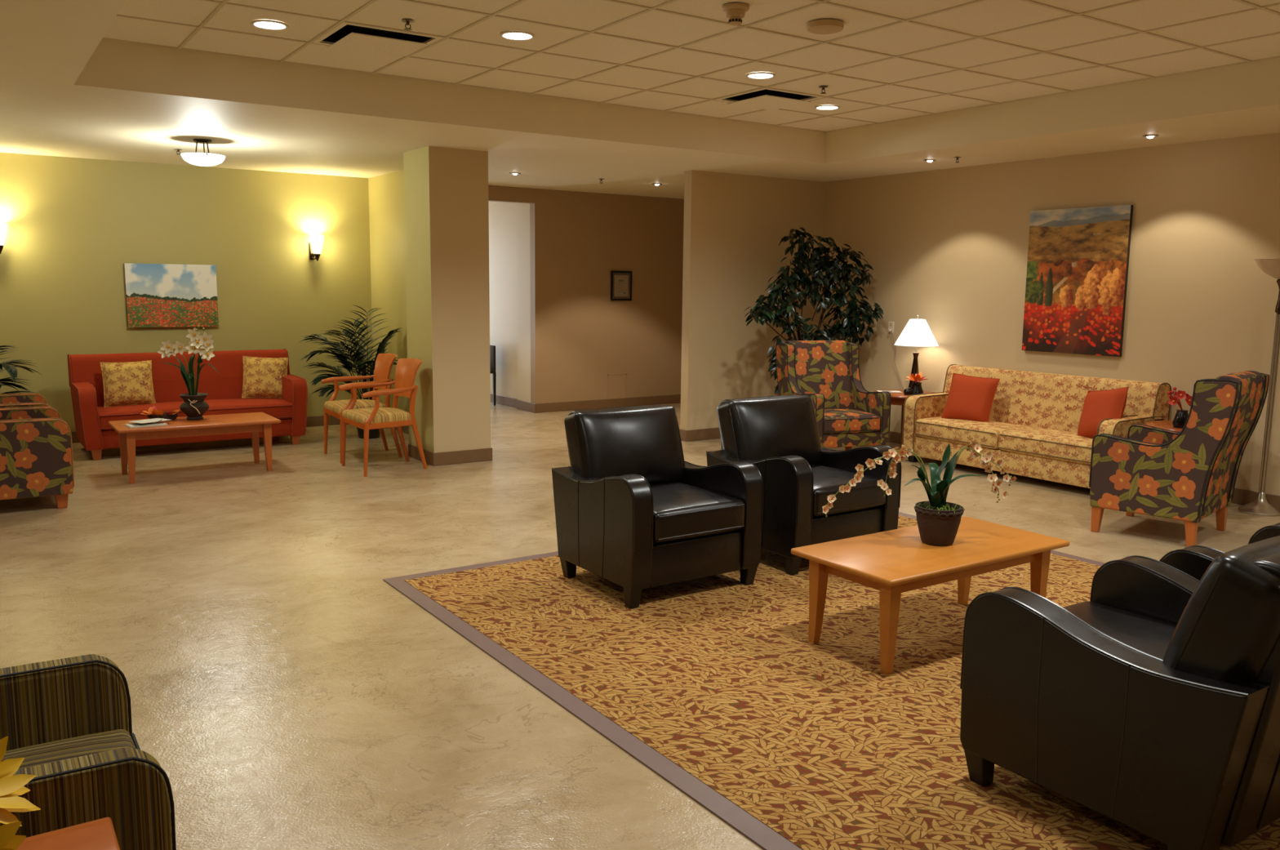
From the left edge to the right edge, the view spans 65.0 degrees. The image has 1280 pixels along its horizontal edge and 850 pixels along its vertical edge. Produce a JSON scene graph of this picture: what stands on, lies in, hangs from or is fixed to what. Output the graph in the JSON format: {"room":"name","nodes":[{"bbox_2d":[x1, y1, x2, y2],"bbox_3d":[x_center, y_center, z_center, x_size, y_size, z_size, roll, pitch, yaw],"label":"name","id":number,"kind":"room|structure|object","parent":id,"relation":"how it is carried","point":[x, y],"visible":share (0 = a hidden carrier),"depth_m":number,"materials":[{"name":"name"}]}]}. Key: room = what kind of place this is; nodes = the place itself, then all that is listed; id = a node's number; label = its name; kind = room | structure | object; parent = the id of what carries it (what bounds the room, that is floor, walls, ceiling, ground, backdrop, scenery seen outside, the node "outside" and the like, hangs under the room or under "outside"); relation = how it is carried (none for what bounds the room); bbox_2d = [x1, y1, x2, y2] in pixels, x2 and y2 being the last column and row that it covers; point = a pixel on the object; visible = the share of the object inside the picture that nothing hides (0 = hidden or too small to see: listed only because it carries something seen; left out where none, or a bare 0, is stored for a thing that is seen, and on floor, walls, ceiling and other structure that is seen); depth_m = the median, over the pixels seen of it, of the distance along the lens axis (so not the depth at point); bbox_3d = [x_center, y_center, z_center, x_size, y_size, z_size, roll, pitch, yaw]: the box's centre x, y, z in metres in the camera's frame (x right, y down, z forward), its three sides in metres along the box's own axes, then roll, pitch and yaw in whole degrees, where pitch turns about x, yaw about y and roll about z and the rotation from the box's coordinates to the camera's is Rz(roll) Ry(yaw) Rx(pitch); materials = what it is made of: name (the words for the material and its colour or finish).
{"room":"lobby lounge","nodes":[
{"label":"lobby lounge","id":0,"kind":"room"},
{"bbox_2d":[0,152,373,431],"bbox_3d":[-5.621,-1.169,9.555,6.270,2.713,0.120,-5,10,-34],"label":"wall","id":1,"kind":"structure","parent":0,"point":[73,224],"depth_m":10.01,"materials":[{"name":"green paint"}]},
{"bbox_2d":[0,222,7,253],"bbox_3d":[-5.842,-1.696,9.145,0.150,0.275,0.175,-5,10,-34],"label":"wall sconce","id":2,"kind":"object","parent":1,"relation":"attached to","point":[2,226],"visible":1,"depth_m":9.12,"materials":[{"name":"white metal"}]},
{"bbox_2d":[124,262,218,327],"bbox_3d":[-4.687,-1.296,10.063,0.838,0.625,0.036,-5,10,-34],"label":"canvas","id":3,"kind":"object","parent":1,"relation":"attached to","point":[157,295],"visible":1,"depth_m":10.04},
{"bbox_2d":[71,414,408,443],"bbox_3d":[-4.955,0.267,8.721,6.250,0.115,2.340,-5,10,-34],"label":"baseboard","id":4,"kind":"structure","parent":1,"relation":"attached to","point":[316,420],"depth_m":11.03,"materials":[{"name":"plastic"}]},
{"bbox_2d":[309,234,324,261],"bbox_3d":[-3.461,-1.892,10.743,0.150,0.275,0.175,-5,10,-34],"label":"wall sconce","id":5,"kind":"object","parent":1,"relation":"attached to","point":[316,244],"visible":1,"depth_m":10.70,"materials":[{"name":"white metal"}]},
{"bbox_2d":[368,169,408,412],"bbox_3d":[-2.318,-1.236,10.300,0.080,2.713,2.580,-5,10,-34],"label":"wall","id":6,"kind":"structure","parent":0,"point":[386,191],"depth_m":10.71,"materials":[{"name":"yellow paint"}]},
{"bbox_2d":[403,146,490,453],"bbox_3d":[-1.718,-1.041,8.958,0.544,2.713,0.581,-5,10,-34],"label":"wall pillar","id":7,"kind":"structure","parent":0,"point":[446,206],"depth_m":8.72,"materials":[{"name":"beige paint"}]},
{"bbox_2d":[408,444,492,466],"bbox_3d":[-1.729,0.246,9.133,0.568,0.115,0.593,-5,10,-34],"label":"baseboard","id":8,"kind":"structure","parent":7,"relation":"attached to","point":[433,459],"depth_m":8.89,"materials":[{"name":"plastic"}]},
{"bbox_2d":[488,200,530,402],"bbox_3d":[-3.069,-1.658,13.300,2.070,2.700,3.560,-5,10,-34],"label":"wall","id":9,"kind":"structure","parent":0,"point":[509,273],"depth_m":12.83,"materials":[{"name":"paint"}]},
{"bbox_2d":[490,393,535,413],"bbox_3d":[-2.283,-0.424,13.876,0.047,0.115,3.596,-5,10,-34],"label":"baseboard","id":10,"kind":"structure","parent":9,"relation":"attached to","point":[522,405],"depth_m":12.91,"materials":[{"name":"plastic"}]},
{"bbox_2d":[488,185,684,403],"bbox_3d":[0.034,-1.613,13.179,7.070,2.713,0.124,-5,10,-34],"label":"wall","id":11,"kind":"structure","parent":0,"point":[580,336],"depth_m":12.73,"materials":[{"name":"brown paint"}]},
{"bbox_2d":[535,394,680,413],"bbox_3d":[0.807,-0.380,13.807,5.060,0.115,0.012,-5,10,-34],"label":"baseboard","id":12,"kind":"structure","parent":11,"relation":"attached to","point":[676,398],"depth_m":12.97,"materials":[{"name":"plastic"}]},
{"bbox_2d":[607,373,626,399],"bbox_3d":[-0.297,-0.494,13.041,0.305,0.330,0.006,-5,10,-34],"label":"access panel","id":13,"kind":"object","parent":11,"relation":"attached to","point":[616,384],"visible":1,"depth_m":13.04,"materials":[{"name":"brown paint"}]},
{"bbox_2d":[610,271,631,300],"bbox_3d":[-0.239,-1.784,12.873,0.314,0.376,0.026,-5,10,-34],"label":"framed certificate","id":14,"kind":"object","parent":11,"relation":"attached to","point":[620,281],"visible":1,"depth_m":12.87,"materials":[{"name":"paper"}]},
{"bbox_2d":[617,280,624,292],"bbox_3d":[-0.239,-1.783,12.872,0.176,0.233,0.001,-5,10,-34],"label":"print","id":15,"kind":"object","parent":14,"relation":"attached to","point":[620,282],"depth_m":12.87},
{"bbox_2d":[0,401,1279,849],"bbox_3d":[-0.024,0.593,7.575,13.700,0.100,18.100,-5,10,-34],"label":"floor","id":16,"kind":"structure","parent":0,"point":[286,695],"depth_m":4.66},
{"bbox_2d":[0,345,41,394],"bbox_3d":[-5.743,-0.311,8.687,1.098,1.252,0.741,4,9,20],"label":"potted palm","id":17,"kind":"object","parent":16,"relation":"on","point":[11,370],"visible":0.41,"depth_m":8.67,"materials":[{"name":"green plant"}]},
{"bbox_2d":[0,392,50,408],"bbox_3d":[-5.113,0.032,7.895,0.851,0.808,0.871,-5,10,-34],"label":"floral armchair","id":18,"kind":"object","parent":16,"relation":"on","point":[31,399],"visible":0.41,"depth_m":8.23,"materials":[{"name":"fabric"}]},
{"bbox_2d":[0,405,74,508],"bbox_3d":[-4.509,0.158,7.045,0.851,0.808,0.871,-5,10,-34],"label":"floral armchair","id":19,"kind":"object","parent":16,"relation":"on","point":[36,446],"visible":1,"depth_m":6.83,"materials":[{"name":"fabric"}]},
{"bbox_2d":[16,817,119,849],"bbox_3d":[-1.130,1.089,1.567,0.640,0.560,0.580,-5,10,-34],"label":"side table","id":20,"kind":"object","parent":16,"relation":"on","point":[97,834],"visible":1,"depth_m":1.86,"materials":[{"name":"orange wood"}]},
{"bbox_2d":[0,736,40,849],"bbox_3d":[-1.065,0.621,1.525,0.267,0.377,0.304,-5,10,-34],"label":"sunflower","id":21,"kind":"object","parent":20,"relation":"on","point":[11,786],"visible":1,"depth_m":1.57,"materials":[{"name":"yellow plant"}]},
{"bbox_2d":[0,653,176,849],"bbox_3d":[-1.504,0.875,2.170,0.810,0.808,0.716,-5,10,-34],"label":"striped armchair","id":22,"kind":"object","parent":16,"relation":"on","point":[69,719],"visible":0.94,"depth_m":2.39,"materials":[{"name":"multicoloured fabric"}]},
{"bbox_2d":[1,728,136,768],"bbox_3d":[-1.414,0.906,2.236,0.582,0.206,0.539,-5,10,-34],"label":"seat cushion","id":23,"kind":"object","parent":22,"relation":"on","point":[37,746],"depth_m":2.47,"materials":[{"name":"multicoloured fabric"}]},
{"bbox_2d":[67,348,307,460],"bbox_3d":[-4.282,-0.238,9.581,1.951,0.893,0.871,-5,10,-34],"label":"sofa","id":24,"kind":"object","parent":16,"relation":"on","point":[224,389],"visible":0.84,"depth_m":9.54,"materials":[{"name":"fabric"}]},
{"bbox_2d":[100,360,155,407],"bbox_3d":[-4.730,-0.381,9.278,0.432,0.417,0.207,-4,9,-31],"label":"throw pillow","id":25,"kind":"object","parent":24,"relation":"on","point":[128,383],"visible":1,"depth_m":9.22,"materials":[{"name":"yellow fabric"}]},
{"bbox_2d":[97,397,292,430],"bbox_3d":[-4.205,-0.116,9.482,1.674,0.206,0.582,-5,10,-34],"label":"seat cushion","id":26,"kind":"object","parent":24,"relation":"on","point":[281,409],"depth_m":9.40,"materials":[{"name":"red fabric"}]},
{"bbox_2d":[241,355,288,398],"bbox_3d":[-3.736,-0.472,10.006,0.442,0.429,0.215,-2,8,-16],"label":"throw pillow","id":27,"kind":"object","parent":24,"relation":"on","point":[262,376],"visible":0.89,"depth_m":9.95,"materials":[{"name":"yellow fabric"}]},
{"bbox_2d":[107,412,280,484],"bbox_3d":[-3.664,0.179,8.297,1.220,0.437,0.600,-5,10,-34],"label":"coffee table","id":28,"kind":"object","parent":16,"relation":"on","point":[254,423],"visible":0.93,"depth_m":8.16,"materials":[{"name":"orange wood"}]},
{"bbox_2d":[124,417,171,428],"bbox_3d":[-3.911,-0.026,7.986,0.330,0.047,0.262,-6,10,-40],"label":"newspaper","id":29,"kind":"object","parent":28,"relation":"on","point":[155,421],"visible":1,"depth_m":7.93,"materials":[{"name":"paper"}]},
{"bbox_2d":[132,422,160,426],"bbox_3d":[-3.901,-0.011,7.937,0.220,0.001,0.151,-6,10,-40],"label":"print","id":30,"kind":"object","parent":29,"relation":"on","point":[135,424],"depth_m":7.90},
{"bbox_2d":[141,405,180,419],"bbox_3d":[-3.947,-0.095,8.259,0.294,0.105,0.251,-5,10,-34],"label":"wreath","id":31,"kind":"object","parent":28,"relation":"on","point":[154,413],"visible":0.91,"depth_m":8.21,"materials":[{"name":"orange plant"}]},
{"bbox_2d":[157,324,219,420],"bbox_3d":[-3.697,-0.435,8.278,0.505,0.781,0.224,3,8,13],"label":"potted orchid","id":32,"kind":"object","parent":28,"relation":"on","point":[194,406],"visible":1,"depth_m":8.22,"materials":[{"name":"plant"}]},
{"bbox_2d":[297,305,402,438],"bbox_3d":[-2.893,-0.537,10.166,1.033,1.353,1.059,-5,10,-34],"label":"potted palm","id":33,"kind":"object","parent":16,"relation":"on","point":[343,357],"visible":0.75,"depth_m":10.18,"materials":[{"name":"green plant"}]},
{"bbox_2d":[356,426,380,438],"bbox_3d":[-2.783,0.008,10.301,0.294,0.240,0.294,-5,10,-34],"label":"pot","id":34,"kind":"object","parent":33,"relation":"attached to","point":[373,433],"depth_m":10.22,"materials":[{"name":"black ceramic"}]},
{"bbox_2d":[320,353,402,463],"bbox_3d":[-2.517,-0.174,9.147,0.602,0.934,0.652,-4,9,-31],"label":"wooden armchair","id":35,"kind":"object","parent":16,"relation":"on","point":[384,362],"visible":0.69,"depth_m":9.19,"materials":[{"name":"orange wood"}]},
{"bbox_2d":[338,358,427,476],"bbox_3d":[-2.171,-0.089,8.570,0.602,0.934,0.652,-5,10,-34],"label":"wooden armchair","id":36,"kind":"object","parent":16,"relation":"on","point":[376,417],"visible":1,"depth_m":8.49,"materials":[{"name":"orange wood"}]},
{"bbox_2d":[489,345,496,405],"bbox_3d":[-2.167,-0.654,13.126,0.423,0.780,0.440,-5,10,-34],"label":"chair","id":37,"kind":"object","parent":16,"relation":"on","point":[492,348],"visible":0.3,"depth_m":13.07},
{"bbox_2d":[743,226,883,395],"bbox_3d":[1.722,-0.887,10.114,1.583,2.165,0.619,-3,9,-24],"label":"ficus tree","id":38,"kind":"object","parent":16,"relation":"on","point":[817,263],"visible":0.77,"depth_m":10.01,"materials":[{"name":"green plant"}]},
{"bbox_2d":[382,511,1279,849],"bbox_3d":[1.517,1.002,4.379,3.655,0.008,4.935,-5,10,-34],"label":"area rug","id":39,"kind":"object","parent":16,"relation":"on","point":[717,685],"visible":0.42,"depth_m":3.92,"materials":[{"name":"carpet"}]},
{"bbox_2d":[551,404,763,608],"bbox_3d":[0.072,0.386,5.392,0.824,0.898,0.876,-5,10,-34],"label":"leather armchair","id":40,"kind":"object","parent":39,"relation":"on","point":[631,513],"visible":1,"depth_m":5.23,"materials":[{"name":"black leather"}]},
{"bbox_2d":[564,404,684,484],"bbox_3d":[-0.076,0.137,5.581,0.664,0.461,0.333,-5,10,-34],"label":"cushion","id":41,"kind":"object","parent":40,"relation":"on","point":[645,441],"depth_m":5.44,"materials":[{"name":"leather"}]},
{"bbox_2d":[649,481,744,542],"bbox_3d":[0.139,0.448,5.298,0.576,0.190,0.630,-5,10,-34],"label":"seat cushion","id":42,"kind":"object","parent":40,"relation":"on","point":[682,512],"depth_m":5.10,"materials":[{"name":"brown leather"}]},
{"bbox_2d":[706,394,901,575],"bbox_3d":[0.952,0.312,5.995,0.824,0.898,0.876,-5,10,-34],"label":"leather armchair","id":43,"kind":"object","parent":39,"relation":"on","point":[780,435],"visible":0.85,"depth_m":5.83,"materials":[{"name":"black leather"}]},
{"bbox_2d":[716,395,822,464],"bbox_3d":[0.805,0.063,6.184,0.664,0.461,0.333,-5,10,-34],"label":"cushion","id":44,"kind":"object","parent":43,"relation":"on","point":[758,428],"depth_m":6.03,"materials":[{"name":"brown leather"}]},
{"bbox_2d":[809,464,885,515],"bbox_3d":[1.020,0.373,5.901,0.576,0.190,0.630,-5,10,-34],"label":"seat cushion","id":45,"kind":"object","parent":43,"relation":"on","point":[866,497],"depth_m":5.70,"materials":[{"name":"brown leather"}]},
{"bbox_2d":[791,516,1069,675],"bbox_3d":[1.328,0.752,4.581,1.205,0.427,0.590,-5,10,-34],"label":"coffee table","id":46,"kind":"object","parent":39,"relation":"on","point":[892,562],"visible":0.95,"depth_m":4.43,"materials":[{"name":"brown wood"}]},
{"bbox_2d":[822,442,1017,546],"bbox_3d":[1.243,0.303,4.577,0.888,0.459,0.308,-1,8,-8],"label":"potted orchid","id":47,"kind":"object","parent":46,"relation":"on","point":[938,520],"visible":1,"depth_m":4.52,"materials":[{"name":"plant"}]},
{"bbox_2d":[960,535,1279,849],"bbox_3d":[1.621,0.728,3.079,0.824,0.898,0.920,-5,10,-34],"label":"leather armchair","id":48,"kind":"object","parent":39,"relation":"on","point":[1150,704],"visible":1,"depth_m":2.78,"materials":[{"name":"black leather"}]},
{"bbox_2d":[1062,600,1176,659],"bbox_3d":[1.549,0.759,3.190,0.576,0.190,0.662,-5,10,-34],"label":"seat cushion","id":49,"kind":"object","parent":48,"relation":"on","point":[1149,629],"depth_m":3.32,"materials":[{"name":"brown leather"}]},
{"bbox_2d":[1162,535,1279,683],"bbox_3d":[1.782,0.545,2.818,0.664,0.461,0.350,-5,10,-34],"label":"cushion","id":50,"kind":"object","parent":48,"relation":"on","point":[1228,630],"depth_m":2.60,"materials":[{"name":"brown leather"}]},
{"bbox_2d":[1159,522,1279,580],"bbox_3d":[2.493,0.660,3.634,0.824,0.898,0.876,-5,10,-34],"label":"leather armchair","id":51,"kind":"object","parent":39,"relation":"on","point":[1194,561],"visible":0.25,"depth_m":3.65,"materials":[{"name":"black leather"}]},
{"bbox_2d":[775,340,891,450],"bbox_3d":[1.766,-0.222,9.280,0.760,1.080,0.812,-2,8,-19],"label":"chair","id":52,"kind":"object","parent":16,"relation":"on","point":[848,415],"visible":0.86,"depth_m":9.34,"materials":[{"name":"fabric"}]},
{"bbox_2d":[823,408,880,433],"bbox_3d":[1.810,-0.037,9.171,0.584,0.196,0.522,-2,8,-19],"label":"seat cushion","id":53,"kind":"object","parent":52,"relation":"on","point":[835,420],"depth_m":8.96,"materials":[{"name":"fabric"}]},
{"bbox_2d":[872,389,934,448],"bbox_3d":[2.567,-0.020,9.718,0.650,0.583,0.650,-5,10,-34],"label":"end table","id":54,"kind":"object","parent":16,"relation":"on","point":[897,398],"visible":0.12,"depth_m":9.51,"materials":[{"name":"brown wood"}]},
{"bbox_2d":[876,390,902,392],"bbox_3d":[2.414,-0.322,9.728,0.220,0.009,0.140,1,8,4],"label":"magazine","id":55,"kind":"object","parent":54,"relation":"on","point":[890,391],"visible":0.9,"depth_m":9.71,"materials":[{"name":"paper"}]},
{"bbox_2d":[890,314,938,389],"bbox_3d":[2.586,-0.567,9.896,0.416,1.058,0.781,-3,9,-27],"label":"table lamp","id":56,"kind":"object","parent":54,"relation":"on","point":[917,332],"visible":0.78,"depth_m":9.59,"materials":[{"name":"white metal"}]},
{"bbox_2d":[903,372,928,395],"bbox_3d":[2.633,-0.388,9.526,0.217,0.224,0.232,6,10,35],"label":"pot","id":57,"kind":"object","parent":54,"relation":"on","point":[916,388],"visible":0.98,"depth_m":9.49,"materials":[{"name":"black ceramic"}]},
{"bbox_2d":[902,364,1171,488],"bbox_3d":[3.300,-0.002,8.581,0.781,0.873,2.031,-5,10,-34],"label":"patterned sofa","id":58,"kind":"object","parent":16,"relation":"on","point":[1032,426],"visible":0.82,"depth_m":8.46,"materials":[{"name":"beige fabric"}]},
{"bbox_2d":[941,373,999,422],"bbox_3d":[2.935,-0.230,8.927,0.456,0.432,0.224,8,11,43],"label":"throw pillow","id":59,"kind":"object","parent":58,"relation":"on","point":[970,397],"visible":0.92,"depth_m":8.86,"materials":[{"name":"orange fabric"}]},
{"bbox_2d":[915,416,1031,448],"bbox_3d":[2.946,0.059,8.884,0.512,0.206,0.874,-5,10,-34],"label":"seat cushion","id":60,"kind":"object","parent":58,"relation":"on","point":[938,431],"depth_m":8.76,"materials":[{"name":"beige fabric"}]},
{"bbox_2d":[998,427,1093,464],"bbox_3d":[3.438,0.166,8.163,0.512,0.206,0.874,-5,10,-34],"label":"seat cushion","id":61,"kind":"object","parent":58,"relation":"on","point":[1046,446],"depth_m":8.07,"materials":[{"name":"beige fabric"}]},
{"bbox_2d":[1077,386,1128,438],"bbox_3d":[3.636,-0.083,7.902,0.221,0.471,0.493,-2,8,-17],"label":"throw pillow","id":62,"kind":"object","parent":58,"relation":"on","point":[1099,405],"visible":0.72,"depth_m":7.84,"materials":[{"name":"orange fabric"}]},
{"bbox_2d":[1145,420,1182,431],"bbox_3d":[4.096,0.303,7.480,0.640,0.598,0.640,-5,10,-34],"label":"end table","id":63,"kind":"object","parent":16,"relation":"on","point":[1166,424],"visible":0.1,"depth_m":7.47,"materials":[{"name":"brown wood"}]},
{"bbox_2d":[1167,386,1192,428],"bbox_3d":[3.954,-0.129,7.325,0.202,0.298,0.184,-5,10,-34],"label":"flower vase","id":64,"kind":"object","parent":63,"relation":"on","point":[1180,417],"visible":0.89,"depth_m":7.30,"materials":[{"name":"black ceramic"}]},
{"bbox_2d":[1088,370,1269,546],"bbox_3d":[3.512,0.178,6.569,0.812,1.080,0.760,8,11,43],"label":"chair","id":65,"kind":"object","parent":16,"relation":"on","point":[1188,475],"visible":1,"depth_m":6.30,"materials":[{"name":"fabric"}]},
{"bbox_2d":[1238,257,1279,516],"bbox_3d":[4.510,-0.266,7.160,0.372,1.817,0.372,-5,10,-34],"label":"floor lamp","id":66,"kind":"object","parent":16,"relation":"on","point":[1260,506],"visible":1,"depth_m":7.17,"materials":[{"name":"silver metal"}]},
{"bbox_2d":[0,0,1279,199],"bbox_3d":[1.156,-2.168,5.655,13.500,0.500,13.900,-5,10,-34],"label":"ceiling","id":67,"kind":"structure","parent":0,"point":[624,94],"depth_m":6.61,"materials":[{"name":"tile"}]},
{"bbox_2d":[174,148,182,155],"bbox_3d":[-4.039,-2.389,8.783,0.068,0.045,0.067,-5,10,-34],"label":"sprinkler head","id":68,"kind":"object","parent":67,"relation":"attached to","point":[177,149],"visible":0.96,"depth_m":8.77},
{"bbox_2d":[180,138,225,165],"bbox_3d":[-3.560,-2.219,8.179,0.336,0.205,0.344,-5,10,-34],"label":"lamp","id":69,"kind":"object","parent":67,"relation":"hanging from","point":[204,158],"visible":1,"depth_m":8.10,"materials":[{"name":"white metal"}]},
{"bbox_2d":[250,19,288,30],"bbox_3d":[-2.055,-2.222,5.573,0.196,0.012,0.196,-5,10,-34],"label":"recessed light","id":70,"kind":"object","parent":67,"relation":"in","point":[262,24],"visible":1,"depth_m":5.56,"materials":[{"name":"white glass"}]},
{"bbox_2d":[313,22,443,58],"bbox_3d":[-1.549,-2.307,5.906,0.592,0.156,0.592,-5,10,-34],"label":"ceiling vent","id":71,"kind":"object","parent":67,"relation":"in","point":[347,37],"visible":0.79,"depth_m":5.96,"materials":[{"name":"metal"}]},
{"bbox_2d":[401,19,413,30],"bbox_3d":[-1.264,-2.176,5.465,0.068,0.045,0.067,-5,10,-34],"label":"sprinkler head","id":72,"kind":"object","parent":67,"relation":"attached to","point":[407,21],"visible":1,"depth_m":5.46},
{"bbox_2d":[500,30,534,39],"bbox_3d":[-0.703,-2.232,5.752,0.196,0.012,0.196,-5,10,-34],"label":"recessed light","id":73,"kind":"object","parent":67,"relation":"in","point":[512,34],"visible":1,"depth_m":5.73,"materials":[{"name":"white glass"}]},
{"bbox_2d":[721,2,749,25],"bbox_3d":[0.486,-2.087,5.114,0.140,0.088,0.140,-5,10,-34],"label":"smoke detector","id":74,"kind":"object","parent":67,"relation":"attached to","point":[735,11],"visible":1,"depth_m":5.08,"materials":[{"name":"plastic"}]},
{"bbox_2d":[746,71,775,79],"bbox_3d":[0.813,-2.357,6.769,0.196,0.012,0.196,-5,10,-34],"label":"recessed light","id":75,"kind":"object","parent":67,"relation":"in","point":[756,75],"visible":1,"depth_m":6.75,"materials":[{"name":"white glass"}]},
{"bbox_2d":[716,88,822,110],"bbox_3d":[0.978,-2.516,7.602,0.592,0.156,0.592,-5,10,-34],"label":"ceiling vent","id":76,"kind":"object","parent":67,"relation":"in","point":[767,99],"visible":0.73,"depth_m":7.65,"materials":[{"name":"metal"}]},
{"bbox_2d":[818,85,828,93],"bbox_3d":[1.304,-2.381,7.137,0.068,0.045,0.067,-5,10,-34],"label":"sprinkler head","id":77,"kind":"object","parent":67,"relation":"attached to","point":[823,87],"visible":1,"depth_m":7.13},
{"bbox_2d":[806,18,844,34],"bbox_3d":[1.001,-2.148,5.428,0.200,0.041,0.200,-5,10,-34],"label":"ceiling speaker","id":78,"kind":"object","parent":67,"relation":"attached to","point":[824,26],"visible":1,"depth_m":5.37,"materials":[{"name":"plastic"}]},
{"bbox_2d":[814,104,839,110],"bbox_3d":[1.482,-2.514,7.947,0.196,0.012,0.196,-5,10,-34],"label":"recessed light","id":79,"kind":"object","parent":67,"relation":"in","point":[824,107],"visible":1,"depth_m":7.92,"materials":[{"name":"white glass"}]},
{"bbox_2d":[924,159,935,162],"bbox_3d":[2.576,-2.347,8.926,0.104,0.024,0.104,2,8,7],"label":"recessed light","id":80,"kind":"object","parent":67,"relation":"in","point":[926,160],"visible":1,"depth_m":8.89,"materials":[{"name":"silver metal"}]},
{"bbox_2d":[1142,134,1158,138],"bbox_3d":[3.749,-2.117,7.373,0.104,0.024,0.104,2,8,7],"label":"recessed light","id":81,"kind":"object","parent":67,"relation":"in","point":[1149,136],"visible":1,"depth_m":7.35,"materials":[{"name":"white glass"}]},
{"bbox_2d":[680,169,824,430],"bbox_3d":[1.211,-1.244,10.647,1.806,2.713,0.120,-5,10,-34],"label":"wall partition","id":82,"kind":"structure","parent":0,"point":[735,225],"depth_m":10.38,"materials":[{"name":"beige paint"}]},
{"bbox_2d":[679,427,720,441],"bbox_3d":[1.190,0.044,10.816,1.806,0.115,0.132,-5,10,-34],"label":"baseboard","id":83,"kind":"structure","parent":82,"relation":"attached to","point":[713,433],"depth_m":10.35,"materials":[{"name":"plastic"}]},
{"bbox_2d":[819,132,1279,495],"bbox_3d":[5.017,-0.858,6.754,0.120,3.113,10.860,-5,10,-34],"label":"wall","id":84,"kind":"structure","parent":0,"point":[948,247],"depth_m":8.42,"materials":[{"name":"beige paint"}]},
{"bbox_2d":[888,321,893,333],"bbox_3d":[2.559,-0.997,10.264,0.032,0.120,0.076,-5,10,-34],"label":"wall outlet","id":85,"kind":"object","parent":84,"relation":"attached to","point":[891,324],"visible":1,"depth_m":10.26,"materials":[{"name":"white plastic"}]},
{"bbox_2d":[1022,204,1133,356],"bbox_3d":[3.696,-1.221,8.534,0.036,1.222,0.918,-5,10,-34],"label":"canvas","id":86,"kind":"object","parent":84,"relation":"attached to","point":[1077,264],"visible":1,"depth_m":8.49},
{"bbox_2d":[888,431,1279,510],"bbox_3d":[4.980,0.639,6.876,0.012,0.115,10.739,-5,10,-34],"label":"baseboard","id":87,"kind":"structure","parent":84,"relation":"attached to","point":[1242,496],"depth_m":7.52,"materials":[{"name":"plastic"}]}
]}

